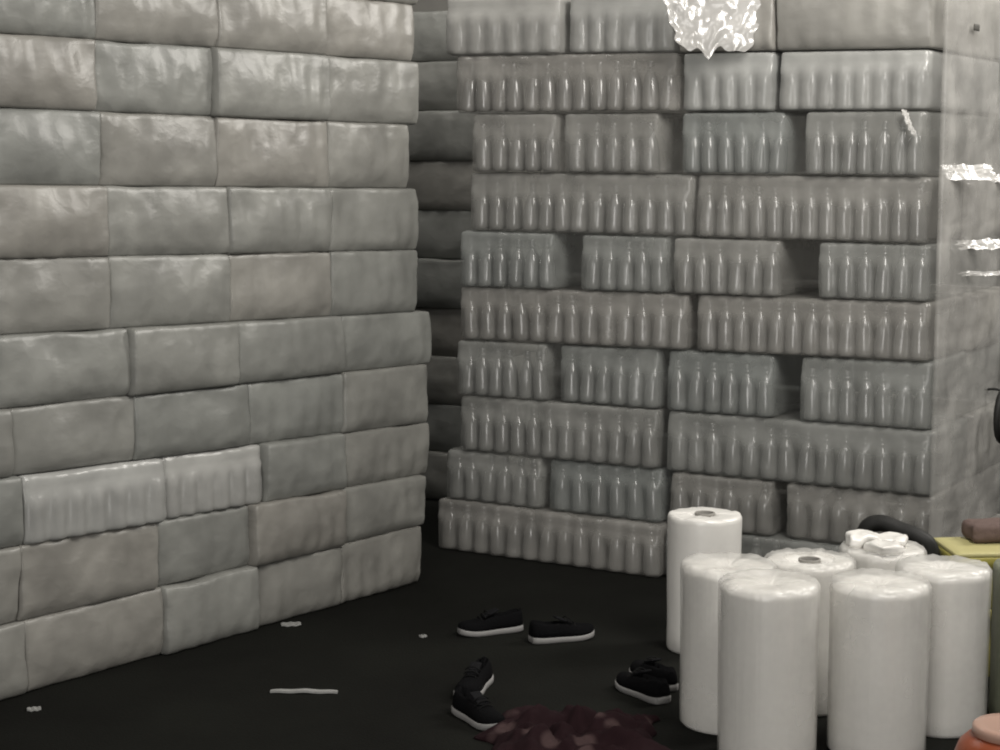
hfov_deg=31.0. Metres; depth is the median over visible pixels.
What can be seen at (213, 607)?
pack
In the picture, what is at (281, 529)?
pack
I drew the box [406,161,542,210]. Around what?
pack
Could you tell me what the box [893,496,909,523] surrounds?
bottle
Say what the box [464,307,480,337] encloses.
bottle
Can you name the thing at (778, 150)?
bottle
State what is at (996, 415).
ring
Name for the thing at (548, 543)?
bottle
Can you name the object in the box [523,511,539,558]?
bottle
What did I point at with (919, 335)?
bottle
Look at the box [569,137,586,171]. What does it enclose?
bottle
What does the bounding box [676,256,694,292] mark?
bottle
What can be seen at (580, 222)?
bottle
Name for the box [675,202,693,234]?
bottle
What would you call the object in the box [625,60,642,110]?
bottle
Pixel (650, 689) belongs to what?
shoe
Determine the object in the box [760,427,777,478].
bottle
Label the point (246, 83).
pack
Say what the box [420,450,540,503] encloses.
pack
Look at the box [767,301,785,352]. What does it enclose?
bottle
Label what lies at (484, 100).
bottle
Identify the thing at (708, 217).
bottle
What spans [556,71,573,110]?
bottle
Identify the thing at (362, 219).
pack
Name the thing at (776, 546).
bottle
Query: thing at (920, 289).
bottle
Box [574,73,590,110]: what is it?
bottle
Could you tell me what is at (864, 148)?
bottle
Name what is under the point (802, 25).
pack
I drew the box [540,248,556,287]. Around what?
bottle
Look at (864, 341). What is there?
bottle
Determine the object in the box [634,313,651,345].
bottle
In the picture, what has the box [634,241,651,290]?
bottle
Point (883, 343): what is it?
bottle
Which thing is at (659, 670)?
shoe
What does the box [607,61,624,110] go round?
bottle
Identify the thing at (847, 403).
bottle
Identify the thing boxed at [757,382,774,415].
bottle
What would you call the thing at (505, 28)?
pack
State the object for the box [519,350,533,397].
bottle
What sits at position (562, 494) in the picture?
bottle
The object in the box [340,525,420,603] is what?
pack
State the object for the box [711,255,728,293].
bottle
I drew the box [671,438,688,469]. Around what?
bottle
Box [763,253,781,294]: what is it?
bottle
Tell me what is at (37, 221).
pack
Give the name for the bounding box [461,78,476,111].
bottle
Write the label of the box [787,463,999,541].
pack
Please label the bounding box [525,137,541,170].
bottle
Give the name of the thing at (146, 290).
pack
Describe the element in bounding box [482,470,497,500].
bottle
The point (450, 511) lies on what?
bottle
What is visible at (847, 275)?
bottle
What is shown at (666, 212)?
bottle
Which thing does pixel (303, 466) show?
pack
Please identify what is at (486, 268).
bottle
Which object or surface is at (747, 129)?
pack
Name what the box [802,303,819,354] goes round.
bottle
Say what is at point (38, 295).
pack
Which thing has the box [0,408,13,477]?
pack
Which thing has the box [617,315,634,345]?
bottle
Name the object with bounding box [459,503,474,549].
bottle
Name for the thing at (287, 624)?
scrap
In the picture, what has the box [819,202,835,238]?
bottle
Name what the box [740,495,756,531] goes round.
bottle
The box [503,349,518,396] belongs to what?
bottle
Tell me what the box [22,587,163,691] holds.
pack
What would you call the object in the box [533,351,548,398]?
bottle
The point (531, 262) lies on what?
bottle
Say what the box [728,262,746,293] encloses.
bottle
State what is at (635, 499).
bottle
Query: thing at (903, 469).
bottle
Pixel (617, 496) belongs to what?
bottle
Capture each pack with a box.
[0,0,95,38]
[0,34,96,110]
[0,108,100,184]
[0,185,108,258]
[0,257,110,334]
[0,328,129,408]
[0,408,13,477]
[0,475,23,547]
[0,546,20,624]
[0,620,27,699]
[6,395,134,475]
[15,458,166,544]
[16,523,158,620]
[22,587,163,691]
[93,0,217,47]
[93,40,212,115]
[97,111,216,186]
[104,186,229,256]
[106,254,230,328]
[124,322,239,395]
[132,383,250,459]
[154,444,261,518]
[157,505,249,586]
[158,565,259,654]
[209,47,330,120]
[212,117,328,187]
[215,0,326,54]
[225,187,331,253]
[226,252,330,321]
[232,316,345,383]
[247,373,343,444]
[247,489,346,565]
[256,433,347,501]
[256,546,341,626]
[323,0,413,61]
[326,56,418,124]
[326,121,408,187]
[327,188,418,251]
[327,250,417,315]
[339,474,425,542]
[340,310,431,371]
[340,364,427,432]
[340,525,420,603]
[342,422,428,486]
[375,0,417,4]
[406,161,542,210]
[407,110,533,160]
[409,11,458,61]
[414,210,541,259]
[415,307,536,358]
[416,258,515,309]
[417,61,537,112]
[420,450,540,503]
[425,351,536,405]
[426,403,528,451]
[438,490,672,574]
[446,0,640,61]
[447,426,638,505]
[457,53,684,111]
[457,325,636,398]
[460,228,644,287]
[461,283,731,347]
[461,387,693,466]
[471,172,730,234]
[472,113,643,171]
[552,432,741,519]
[561,328,730,407]
[564,113,719,172]
[570,0,687,60]
[582,228,747,291]
[663,0,786,58]
[666,512,953,561]
[668,332,816,415]
[668,403,967,493]
[672,443,852,533]
[674,234,837,294]
[682,112,859,173]
[684,52,806,115]
[698,174,949,241]
[698,290,963,359]
[777,0,999,59]
[779,49,998,115]
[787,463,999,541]
[791,497,999,545]
[792,391,999,476]
[794,281,999,349]
[797,174,999,239]
[801,342,999,427]
[805,111,992,175]
[819,237,997,300]
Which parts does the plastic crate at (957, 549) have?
lid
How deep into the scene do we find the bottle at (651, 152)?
8.53 m
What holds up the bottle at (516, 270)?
on the pack at (530, 271)
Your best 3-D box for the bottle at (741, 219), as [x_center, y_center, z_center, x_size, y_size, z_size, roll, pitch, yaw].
[1.126,-0.762,8.373,0.082,0.236,0.081,2,6,30]
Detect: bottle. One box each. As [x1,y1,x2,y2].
[442,501,458,547]
[451,466,465,497]
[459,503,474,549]
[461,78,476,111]
[462,362,476,392]
[463,254,479,284]
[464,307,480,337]
[464,402,479,448]
[465,468,481,498]
[474,198,489,228]
[474,505,490,552]
[475,348,490,394]
[476,79,492,111]
[476,123,492,170]
[479,253,493,285]
[479,422,495,450]
[481,304,496,338]
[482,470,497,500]
[489,197,505,228]
[489,348,503,395]
[490,507,506,553]
[493,78,507,111]
[493,123,509,170]
[493,240,508,285]
[496,421,510,451]
[497,304,513,339]
[497,458,512,502]
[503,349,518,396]
[506,197,522,229]
[507,63,524,111]
[507,512,523,556]
[508,239,524,286]
[509,140,524,170]
[511,422,526,453]
[512,457,527,504]
[514,303,529,340]
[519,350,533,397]
[523,195,539,230]
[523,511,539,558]
[524,242,539,286]
[525,77,540,111]
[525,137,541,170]
[526,420,541,454]
[527,459,543,505]
[530,308,546,340]
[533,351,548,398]
[539,195,555,230]
[539,527,556,560]
[540,70,556,111]
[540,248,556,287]
[542,139,559,171]
[542,422,558,456]
[547,294,564,341]
[554,466,570,509]
[555,198,571,231]
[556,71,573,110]
[557,531,573,563]
[558,426,574,457]
[564,356,580,400]
[565,295,581,342]
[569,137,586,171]
[571,201,589,231]
[572,479,588,511]
[573,517,589,565]
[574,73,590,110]
[575,412,591,459]
[580,367,596,401]
[581,307,598,343]
[585,256,602,289]
[587,123,604,171]
[589,194,606,232]
[590,476,607,513]
[590,519,607,567]
[591,74,607,110]
[592,427,608,461]
[596,368,612,403]
[600,296,617,344]
[601,259,617,289]
[605,122,622,171]
[606,194,622,232]
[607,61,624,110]
[608,414,625,462]
[608,536,625,570]
[609,482,626,515]
[612,356,628,404]
[617,241,634,290]
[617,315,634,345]
[622,195,639,232]
[623,136,640,171]
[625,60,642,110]
[625,427,641,465]
[625,537,642,572]
[627,479,644,517]
[628,373,644,405]
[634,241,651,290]
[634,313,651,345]
[640,199,657,233]
[642,60,659,110]
[642,122,660,172]
[642,417,659,466]
[643,543,660,574]
[644,373,661,406]
[645,471,662,519]
[651,258,668,291]
[652,315,669,346]
[658,201,675,234]
[660,76,677,109]
[670,314,687,347]
[670,360,687,408]
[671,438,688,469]
[673,476,689,509]
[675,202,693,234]
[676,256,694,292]
[685,136,701,172]
[688,361,705,410]
[688,421,704,470]
[691,488,706,506]
[694,257,710,292]
[700,186,716,235]
[700,313,717,349]
[701,129,717,172]
[705,362,721,411]
[705,423,722,472]
[707,492,722,508]
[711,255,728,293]
[716,185,732,235]
[717,310,734,350]
[718,137,734,172]
[722,363,738,413]
[722,490,738,511]
[724,438,741,474]
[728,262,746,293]
[733,186,749,236]
[733,313,750,351]
[734,142,751,172]
[739,364,756,414]
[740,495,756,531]
[742,445,760,476]
[745,258,763,294]
[748,537,763,561]
[750,186,766,236]
[750,312,767,351]
[752,139,770,173]
[756,483,773,533]
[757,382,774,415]
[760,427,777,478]
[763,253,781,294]
[767,200,783,237]
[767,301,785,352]
[769,139,786,173]
[769,539,780,556]
[777,438,795,479]
[783,204,800,237]
[784,302,801,353]
[789,501,807,536]
[797,443,815,481]
[801,204,818,238]
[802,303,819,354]
[803,368,820,419]
[809,136,824,173]
[810,495,829,539]
[816,449,834,483]
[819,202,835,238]
[819,305,837,355]
[820,260,837,296]
[821,389,838,420]
[824,136,840,173]
[830,490,848,541]
[835,448,853,485]
[836,207,853,239]
[838,258,855,297]
[838,321,856,355]
[838,370,856,421]
[841,136,857,174]
[850,512,867,530]
[853,453,872,487]
[854,207,871,240]
[855,317,873,356]
[856,121,872,173]
[857,257,874,298]
[857,371,874,423]
[871,201,889,240]
[873,121,890,174]
[873,305,892,357]
[873,454,891,489]
[874,246,892,298]
[874,386,892,424]
[890,201,908,241]
[891,126,907,174]
[892,246,910,299]
[892,319,911,358]
[893,390,912,426]
[893,452,912,491]
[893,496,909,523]
[907,137,923,174]
[908,188,926,241]
[910,321,928,359]
[911,246,929,299]
[913,390,931,427]
[913,451,932,493]
[914,514,932,534]
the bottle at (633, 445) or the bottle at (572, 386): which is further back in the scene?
the bottle at (572, 386)
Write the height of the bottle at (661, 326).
0.236 m
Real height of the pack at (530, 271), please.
0.284 m
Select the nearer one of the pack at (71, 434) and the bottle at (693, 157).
the pack at (71, 434)
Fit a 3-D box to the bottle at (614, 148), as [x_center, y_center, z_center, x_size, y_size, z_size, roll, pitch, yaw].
[0.549,-1.096,8.659,0.086,0.236,0.085,4,7,30]
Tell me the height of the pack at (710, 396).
0.297 m
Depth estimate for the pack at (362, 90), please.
8.06 m
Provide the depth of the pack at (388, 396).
8.26 m
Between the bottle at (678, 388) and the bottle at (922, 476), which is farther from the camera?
the bottle at (678, 388)
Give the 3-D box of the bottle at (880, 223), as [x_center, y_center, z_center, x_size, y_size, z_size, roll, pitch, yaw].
[1.697,-0.717,8.033,0.082,0.236,0.081,1,8,31]
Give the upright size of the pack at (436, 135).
0.288 m
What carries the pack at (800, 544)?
on the floor
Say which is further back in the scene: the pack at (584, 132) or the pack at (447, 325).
the pack at (447, 325)
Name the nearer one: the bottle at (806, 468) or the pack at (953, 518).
the bottle at (806, 468)
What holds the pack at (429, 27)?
on the pack at (441, 84)
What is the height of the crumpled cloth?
0.115 m
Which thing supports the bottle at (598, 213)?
on the pack at (622, 191)
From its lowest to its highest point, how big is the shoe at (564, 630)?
0.105 m
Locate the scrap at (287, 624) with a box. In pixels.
[281,622,300,626]
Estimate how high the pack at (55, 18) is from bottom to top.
0.269 m
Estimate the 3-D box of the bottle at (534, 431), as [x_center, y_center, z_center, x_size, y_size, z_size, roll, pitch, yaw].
[0.172,0.282,9.043,0.086,0.236,0.085,2,6,31]
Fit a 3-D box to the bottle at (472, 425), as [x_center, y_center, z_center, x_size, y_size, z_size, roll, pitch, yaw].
[-0.142,0.258,9.228,0.086,0.236,0.085,2,5,30]
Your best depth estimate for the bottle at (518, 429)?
9.06 m
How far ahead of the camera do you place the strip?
6.79 m
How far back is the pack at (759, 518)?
8.50 m
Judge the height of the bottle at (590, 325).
0.236 m
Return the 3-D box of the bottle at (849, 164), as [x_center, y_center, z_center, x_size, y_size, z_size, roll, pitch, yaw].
[1.571,-1.017,8.054,0.075,0.236,0.074,7,9,30]
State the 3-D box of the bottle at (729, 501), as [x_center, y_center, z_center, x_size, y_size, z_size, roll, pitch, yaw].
[1.091,0.614,8.536,0.084,0.236,0.082,0,4,31]
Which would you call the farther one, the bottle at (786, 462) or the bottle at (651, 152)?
the bottle at (651, 152)
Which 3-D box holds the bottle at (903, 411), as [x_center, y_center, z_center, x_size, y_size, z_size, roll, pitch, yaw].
[1.812,0.112,8.063,0.084,0.236,0.083,7,9,30]
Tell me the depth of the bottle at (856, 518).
8.20 m
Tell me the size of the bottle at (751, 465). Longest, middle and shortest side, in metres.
0.236 x 0.086 x 0.085 m
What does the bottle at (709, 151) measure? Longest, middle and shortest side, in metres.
0.236 x 0.082 x 0.081 m
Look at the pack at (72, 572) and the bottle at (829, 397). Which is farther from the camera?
the bottle at (829, 397)
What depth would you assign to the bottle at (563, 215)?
8.82 m
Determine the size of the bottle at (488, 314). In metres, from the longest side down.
0.236 x 0.086 x 0.085 m
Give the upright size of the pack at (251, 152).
0.301 m
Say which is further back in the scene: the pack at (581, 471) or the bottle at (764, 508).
the pack at (581, 471)
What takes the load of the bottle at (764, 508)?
on the pack at (759, 518)
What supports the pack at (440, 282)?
on the pack at (447, 325)
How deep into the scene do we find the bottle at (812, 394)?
8.25 m
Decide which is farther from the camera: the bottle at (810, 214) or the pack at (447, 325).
the pack at (447, 325)
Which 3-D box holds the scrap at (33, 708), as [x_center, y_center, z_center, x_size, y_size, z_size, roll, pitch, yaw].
[-1.707,1.223,6.591,0.050,0.009,0.035,-2,7,-17]
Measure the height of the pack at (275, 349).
0.275 m
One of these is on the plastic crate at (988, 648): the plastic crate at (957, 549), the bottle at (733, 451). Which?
the plastic crate at (957, 549)
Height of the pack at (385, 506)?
0.256 m
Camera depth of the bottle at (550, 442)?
8.96 m
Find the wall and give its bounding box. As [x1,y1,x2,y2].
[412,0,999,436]
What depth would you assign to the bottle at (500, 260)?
9.01 m
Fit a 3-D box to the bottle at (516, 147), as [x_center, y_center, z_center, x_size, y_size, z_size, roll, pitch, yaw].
[0.087,-1.130,8.924,0.086,0.236,0.085,3,6,30]
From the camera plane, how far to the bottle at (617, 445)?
8.78 m
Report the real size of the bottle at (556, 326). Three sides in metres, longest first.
0.236 x 0.086 x 0.085 m
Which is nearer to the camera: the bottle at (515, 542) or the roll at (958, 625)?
the roll at (958, 625)
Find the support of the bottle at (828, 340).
on the pack at (858, 340)
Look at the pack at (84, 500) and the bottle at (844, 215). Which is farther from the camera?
the bottle at (844, 215)
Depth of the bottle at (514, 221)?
8.96 m
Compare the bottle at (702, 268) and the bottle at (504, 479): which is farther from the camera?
the bottle at (504, 479)
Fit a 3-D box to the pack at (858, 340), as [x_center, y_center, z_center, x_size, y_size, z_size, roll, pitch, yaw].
[1.548,-0.243,8.450,1.127,0.272,0.598,4,8,30]
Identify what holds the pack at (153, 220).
on the pack at (146, 290)
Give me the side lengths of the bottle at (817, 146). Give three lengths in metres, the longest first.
0.236 x 0.075 x 0.074 m
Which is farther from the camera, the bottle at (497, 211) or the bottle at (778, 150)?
the bottle at (497, 211)
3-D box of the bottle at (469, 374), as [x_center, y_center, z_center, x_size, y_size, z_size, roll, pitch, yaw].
[-0.153,-0.026,9.207,0.083,0.236,0.082,4,5,30]
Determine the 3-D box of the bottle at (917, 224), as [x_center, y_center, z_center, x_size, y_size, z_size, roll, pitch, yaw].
[1.847,-0.705,7.948,0.082,0.236,0.081,4,9,30]
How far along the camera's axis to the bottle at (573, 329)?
8.85 m
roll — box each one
[666,507,741,653]
[680,556,775,734]
[717,568,818,749]
[765,551,853,716]
[828,574,929,749]
[839,529,924,575]
[895,555,991,737]
[988,558,999,713]
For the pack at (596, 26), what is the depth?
8.54 m
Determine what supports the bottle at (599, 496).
on the pack at (581, 471)
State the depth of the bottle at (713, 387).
8.50 m
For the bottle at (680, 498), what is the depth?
8.63 m
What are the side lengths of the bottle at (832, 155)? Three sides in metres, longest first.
0.236 x 0.075 x 0.074 m
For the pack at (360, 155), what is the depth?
8.06 m
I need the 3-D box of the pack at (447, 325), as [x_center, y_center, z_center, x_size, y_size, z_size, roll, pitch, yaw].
[-0.319,-0.282,10.798,0.988,0.288,0.532,3,7,22]
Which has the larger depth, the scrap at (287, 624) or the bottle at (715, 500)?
the bottle at (715, 500)
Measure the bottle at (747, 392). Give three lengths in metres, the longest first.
0.236 x 0.086 x 0.085 m
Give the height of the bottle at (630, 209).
0.236 m
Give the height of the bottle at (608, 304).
0.236 m
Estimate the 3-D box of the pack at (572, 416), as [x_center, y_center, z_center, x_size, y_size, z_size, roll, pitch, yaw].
[0.413,0.252,9.167,1.126,0.288,0.595,4,8,30]
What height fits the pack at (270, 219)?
0.292 m
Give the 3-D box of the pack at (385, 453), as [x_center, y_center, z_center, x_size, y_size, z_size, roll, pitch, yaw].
[-0.734,0.347,8.493,0.587,0.267,0.602,5,9,37]
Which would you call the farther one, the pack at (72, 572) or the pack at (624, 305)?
the pack at (624, 305)
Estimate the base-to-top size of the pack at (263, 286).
0.305 m
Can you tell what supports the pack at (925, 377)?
on the pack at (883, 442)
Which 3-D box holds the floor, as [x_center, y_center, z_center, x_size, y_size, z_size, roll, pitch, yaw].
[0.000,1.511,4.209,18.000,0.001,18.000,0,7,0]
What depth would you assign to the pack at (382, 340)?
8.25 m
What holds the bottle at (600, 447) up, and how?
on the pack at (572, 416)
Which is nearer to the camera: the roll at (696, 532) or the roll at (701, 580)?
the roll at (701, 580)
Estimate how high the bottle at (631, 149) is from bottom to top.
0.236 m
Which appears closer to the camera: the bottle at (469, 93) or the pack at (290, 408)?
the pack at (290, 408)
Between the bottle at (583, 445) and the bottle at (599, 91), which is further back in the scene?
the bottle at (583, 445)
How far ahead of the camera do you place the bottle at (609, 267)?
8.71 m
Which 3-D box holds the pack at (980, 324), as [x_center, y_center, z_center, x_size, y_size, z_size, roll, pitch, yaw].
[1.985,-0.301,8.870,0.929,0.267,0.575,4,8,30]
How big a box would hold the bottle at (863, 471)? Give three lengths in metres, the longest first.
0.236 x 0.086 x 0.085 m
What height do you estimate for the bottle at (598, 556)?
0.236 m
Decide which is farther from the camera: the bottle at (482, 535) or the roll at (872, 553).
the bottle at (482, 535)
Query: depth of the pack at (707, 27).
8.18 m
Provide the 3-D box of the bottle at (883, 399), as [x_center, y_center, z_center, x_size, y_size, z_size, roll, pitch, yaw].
[1.728,0.106,8.113,0.084,0.236,0.083,1,5,31]
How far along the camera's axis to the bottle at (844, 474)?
8.20 m
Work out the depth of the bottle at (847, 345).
8.13 m
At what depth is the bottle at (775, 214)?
8.26 m
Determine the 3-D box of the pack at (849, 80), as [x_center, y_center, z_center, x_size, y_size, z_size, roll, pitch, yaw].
[1.848,-1.368,8.473,0.700,0.274,1.160,4,8,30]
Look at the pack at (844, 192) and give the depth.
8.14 m
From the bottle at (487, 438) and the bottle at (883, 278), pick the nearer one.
the bottle at (883, 278)
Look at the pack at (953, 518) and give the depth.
8.91 m
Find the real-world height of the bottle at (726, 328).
0.236 m
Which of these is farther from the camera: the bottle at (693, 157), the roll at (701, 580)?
the bottle at (693, 157)
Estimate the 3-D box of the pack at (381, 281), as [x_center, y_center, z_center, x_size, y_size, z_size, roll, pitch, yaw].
[-0.776,-0.440,8.342,0.593,0.306,0.593,5,9,38]
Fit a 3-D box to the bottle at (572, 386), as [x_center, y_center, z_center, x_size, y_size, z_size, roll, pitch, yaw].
[0.358,0.008,8.926,0.086,0.236,0.085,3,5,30]
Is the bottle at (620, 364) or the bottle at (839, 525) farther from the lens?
the bottle at (620, 364)
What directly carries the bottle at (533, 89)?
on the pack at (537, 72)
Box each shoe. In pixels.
[451,686,504,730]
[453,657,493,694]
[457,607,522,636]
[528,615,593,643]
[615,667,670,704]
[629,656,678,691]
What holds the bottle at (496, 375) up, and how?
on the pack at (502, 379)
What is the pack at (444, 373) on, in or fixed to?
on the pack at (446, 422)
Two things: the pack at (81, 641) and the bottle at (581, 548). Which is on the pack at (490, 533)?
the bottle at (581, 548)
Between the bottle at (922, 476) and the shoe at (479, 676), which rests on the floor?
the shoe at (479, 676)
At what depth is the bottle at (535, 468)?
9.04 m
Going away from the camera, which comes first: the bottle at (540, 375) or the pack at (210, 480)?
the pack at (210, 480)
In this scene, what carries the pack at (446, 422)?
on the pack at (438, 475)
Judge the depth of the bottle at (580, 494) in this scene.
8.92 m
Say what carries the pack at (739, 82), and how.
on the pack at (747, 129)
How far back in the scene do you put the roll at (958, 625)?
6.24 m
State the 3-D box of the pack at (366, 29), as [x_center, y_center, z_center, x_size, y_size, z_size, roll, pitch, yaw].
[-0.795,-1.562,8.183,0.586,0.264,0.626,5,9,38]
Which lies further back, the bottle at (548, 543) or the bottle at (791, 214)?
the bottle at (548, 543)
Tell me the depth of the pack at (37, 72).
6.61 m
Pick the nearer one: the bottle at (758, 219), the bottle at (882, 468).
the bottle at (882, 468)
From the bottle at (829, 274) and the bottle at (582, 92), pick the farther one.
the bottle at (582, 92)
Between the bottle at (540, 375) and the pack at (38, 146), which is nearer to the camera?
the pack at (38, 146)
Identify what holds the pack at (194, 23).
on the pack at (130, 78)
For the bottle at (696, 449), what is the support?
on the pack at (883, 442)
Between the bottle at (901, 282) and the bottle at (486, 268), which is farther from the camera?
the bottle at (486, 268)
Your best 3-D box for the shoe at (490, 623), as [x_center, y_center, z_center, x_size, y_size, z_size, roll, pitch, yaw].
[-0.043,1.047,7.659,0.285,0.105,0.108,-3,7,-21]
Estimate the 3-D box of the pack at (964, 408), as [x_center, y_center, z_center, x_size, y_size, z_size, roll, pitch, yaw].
[1.982,0.282,8.939,0.926,0.298,0.572,4,8,30]
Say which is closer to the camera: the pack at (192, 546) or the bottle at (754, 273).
the pack at (192, 546)
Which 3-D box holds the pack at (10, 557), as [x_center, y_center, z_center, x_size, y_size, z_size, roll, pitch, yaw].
[-2.140,0.775,6.715,0.589,0.303,0.456,5,9,37]
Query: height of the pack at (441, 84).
0.288 m
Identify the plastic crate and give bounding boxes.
[934,537,999,608]
[986,609,991,676]
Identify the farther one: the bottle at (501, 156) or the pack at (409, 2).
the bottle at (501, 156)
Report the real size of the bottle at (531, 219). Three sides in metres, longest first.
0.236 x 0.086 x 0.085 m
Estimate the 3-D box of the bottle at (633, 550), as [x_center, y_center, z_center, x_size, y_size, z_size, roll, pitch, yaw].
[0.650,0.841,8.761,0.086,0.236,0.085,2,5,32]
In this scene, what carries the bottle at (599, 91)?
on the pack at (537, 72)
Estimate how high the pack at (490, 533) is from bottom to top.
0.262 m
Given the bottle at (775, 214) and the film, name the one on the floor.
the film
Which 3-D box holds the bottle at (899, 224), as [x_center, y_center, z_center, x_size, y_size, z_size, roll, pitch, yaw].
[1.772,-0.711,7.990,0.082,0.236,0.081,2,8,31]
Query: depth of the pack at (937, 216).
8.44 m
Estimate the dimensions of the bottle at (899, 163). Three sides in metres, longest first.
0.236 x 0.075 x 0.074 m
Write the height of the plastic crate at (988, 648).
0.270 m
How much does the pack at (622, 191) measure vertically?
0.298 m
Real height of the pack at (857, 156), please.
0.291 m
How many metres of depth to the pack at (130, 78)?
7.03 m
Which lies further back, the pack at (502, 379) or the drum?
the pack at (502, 379)
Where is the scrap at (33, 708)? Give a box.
[27,706,40,711]
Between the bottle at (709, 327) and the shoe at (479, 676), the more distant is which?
the bottle at (709, 327)
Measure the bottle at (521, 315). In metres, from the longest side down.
0.236 x 0.086 x 0.085 m
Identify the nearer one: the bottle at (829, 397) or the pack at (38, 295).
the pack at (38, 295)
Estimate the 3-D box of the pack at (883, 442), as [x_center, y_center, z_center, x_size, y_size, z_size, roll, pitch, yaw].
[1.496,0.331,8.543,1.305,0.294,0.597,4,8,30]
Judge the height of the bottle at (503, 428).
0.236 m
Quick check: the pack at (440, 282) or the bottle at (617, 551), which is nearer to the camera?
the bottle at (617, 551)
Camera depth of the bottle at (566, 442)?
8.92 m
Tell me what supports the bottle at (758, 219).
on the pack at (844, 192)
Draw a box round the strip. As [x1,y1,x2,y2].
[270,688,337,693]
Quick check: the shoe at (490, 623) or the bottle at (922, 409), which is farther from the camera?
the bottle at (922, 409)
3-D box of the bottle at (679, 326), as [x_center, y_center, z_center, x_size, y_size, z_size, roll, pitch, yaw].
[0.858,-0.248,8.583,0.086,0.236,0.085,5,8,30]
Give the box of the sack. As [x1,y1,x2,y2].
[961,517,999,543]
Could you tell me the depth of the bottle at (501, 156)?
8.93 m
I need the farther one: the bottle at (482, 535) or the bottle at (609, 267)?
the bottle at (482, 535)
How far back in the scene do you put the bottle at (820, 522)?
8.30 m
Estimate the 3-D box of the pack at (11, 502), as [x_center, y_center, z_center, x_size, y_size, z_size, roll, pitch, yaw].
[-2.137,0.502,6.669,0.594,0.279,0.489,5,9,38]
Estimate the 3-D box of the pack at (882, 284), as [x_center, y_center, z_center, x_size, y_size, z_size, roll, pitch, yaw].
[1.946,-0.517,8.516,0.523,0.259,1.164,4,8,30]
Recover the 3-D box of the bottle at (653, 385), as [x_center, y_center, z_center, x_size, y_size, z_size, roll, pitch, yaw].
[0.744,0.035,8.700,0.086,0.236,0.085,7,7,30]
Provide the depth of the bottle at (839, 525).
8.25 m
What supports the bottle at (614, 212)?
on the pack at (622, 191)
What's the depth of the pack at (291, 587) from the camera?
7.91 m
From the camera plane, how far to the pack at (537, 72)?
8.72 m
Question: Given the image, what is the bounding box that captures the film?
[902,0,999,537]
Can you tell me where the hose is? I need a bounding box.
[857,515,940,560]
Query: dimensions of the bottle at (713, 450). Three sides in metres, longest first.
0.236 x 0.086 x 0.085 m
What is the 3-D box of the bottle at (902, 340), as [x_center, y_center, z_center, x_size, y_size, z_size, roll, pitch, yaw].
[1.800,-0.191,8.037,0.083,0.236,0.082,8,8,30]
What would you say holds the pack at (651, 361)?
on the pack at (572, 416)
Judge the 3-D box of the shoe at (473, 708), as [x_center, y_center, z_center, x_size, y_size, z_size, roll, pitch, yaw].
[-0.075,1.192,6.445,0.108,0.105,0.285,-4,8,-31]
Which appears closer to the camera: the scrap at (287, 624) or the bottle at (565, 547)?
the scrap at (287, 624)
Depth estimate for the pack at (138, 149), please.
7.08 m
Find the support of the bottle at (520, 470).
on the pack at (527, 486)
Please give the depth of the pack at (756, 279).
8.41 m
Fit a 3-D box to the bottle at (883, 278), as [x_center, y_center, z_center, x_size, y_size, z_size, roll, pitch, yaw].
[1.718,-0.459,8.049,0.082,0.236,0.080,6,8,30]
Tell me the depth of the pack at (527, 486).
9.15 m
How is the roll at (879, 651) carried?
on the floor
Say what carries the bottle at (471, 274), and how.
on the pack at (530, 271)
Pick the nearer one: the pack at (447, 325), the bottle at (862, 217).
the bottle at (862, 217)
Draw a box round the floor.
[0,437,999,749]
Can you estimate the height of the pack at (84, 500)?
0.276 m
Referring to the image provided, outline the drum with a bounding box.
[954,713,999,749]
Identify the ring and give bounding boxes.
[984,388,999,442]
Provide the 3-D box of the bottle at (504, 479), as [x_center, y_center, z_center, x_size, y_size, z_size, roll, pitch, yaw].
[0.027,0.530,9.162,0.086,0.236,0.085,4,7,30]
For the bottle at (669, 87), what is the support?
on the pack at (537, 72)
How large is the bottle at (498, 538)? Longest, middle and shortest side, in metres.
0.236 x 0.086 x 0.085 m
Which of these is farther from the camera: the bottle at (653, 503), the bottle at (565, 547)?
the bottle at (565, 547)
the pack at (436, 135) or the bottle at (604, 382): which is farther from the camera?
the pack at (436, 135)
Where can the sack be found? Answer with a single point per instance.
(985, 530)
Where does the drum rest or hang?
on the floor
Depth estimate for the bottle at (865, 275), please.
8.06 m
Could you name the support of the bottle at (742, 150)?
on the pack at (747, 129)
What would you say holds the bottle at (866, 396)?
on the pack at (925, 377)
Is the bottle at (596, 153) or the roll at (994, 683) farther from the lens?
the bottle at (596, 153)
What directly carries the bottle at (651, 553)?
on the pack at (490, 533)
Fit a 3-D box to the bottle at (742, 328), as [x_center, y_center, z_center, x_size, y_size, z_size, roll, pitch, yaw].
[1.135,-0.231,8.417,0.083,0.236,0.082,6,10,30]
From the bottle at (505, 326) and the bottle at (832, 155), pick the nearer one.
the bottle at (832, 155)
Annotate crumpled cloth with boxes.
[474,704,670,749]
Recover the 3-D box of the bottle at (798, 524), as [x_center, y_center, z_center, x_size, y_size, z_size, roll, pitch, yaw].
[1.389,0.634,8.388,0.086,0.236,0.085,2,6,31]
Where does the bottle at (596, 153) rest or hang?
on the pack at (584, 132)
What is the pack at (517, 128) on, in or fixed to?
on the pack at (622, 191)
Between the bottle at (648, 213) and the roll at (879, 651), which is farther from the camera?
the bottle at (648, 213)
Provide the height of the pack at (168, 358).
0.278 m
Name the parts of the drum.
lid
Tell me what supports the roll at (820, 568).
on the floor
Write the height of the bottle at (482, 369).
0.236 m
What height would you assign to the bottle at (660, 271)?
0.236 m
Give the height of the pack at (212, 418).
0.283 m
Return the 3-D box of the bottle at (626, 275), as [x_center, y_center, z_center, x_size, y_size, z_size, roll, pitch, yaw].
[0.617,-0.528,8.695,0.086,0.236,0.085,7,7,30]
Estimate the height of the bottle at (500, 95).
0.236 m

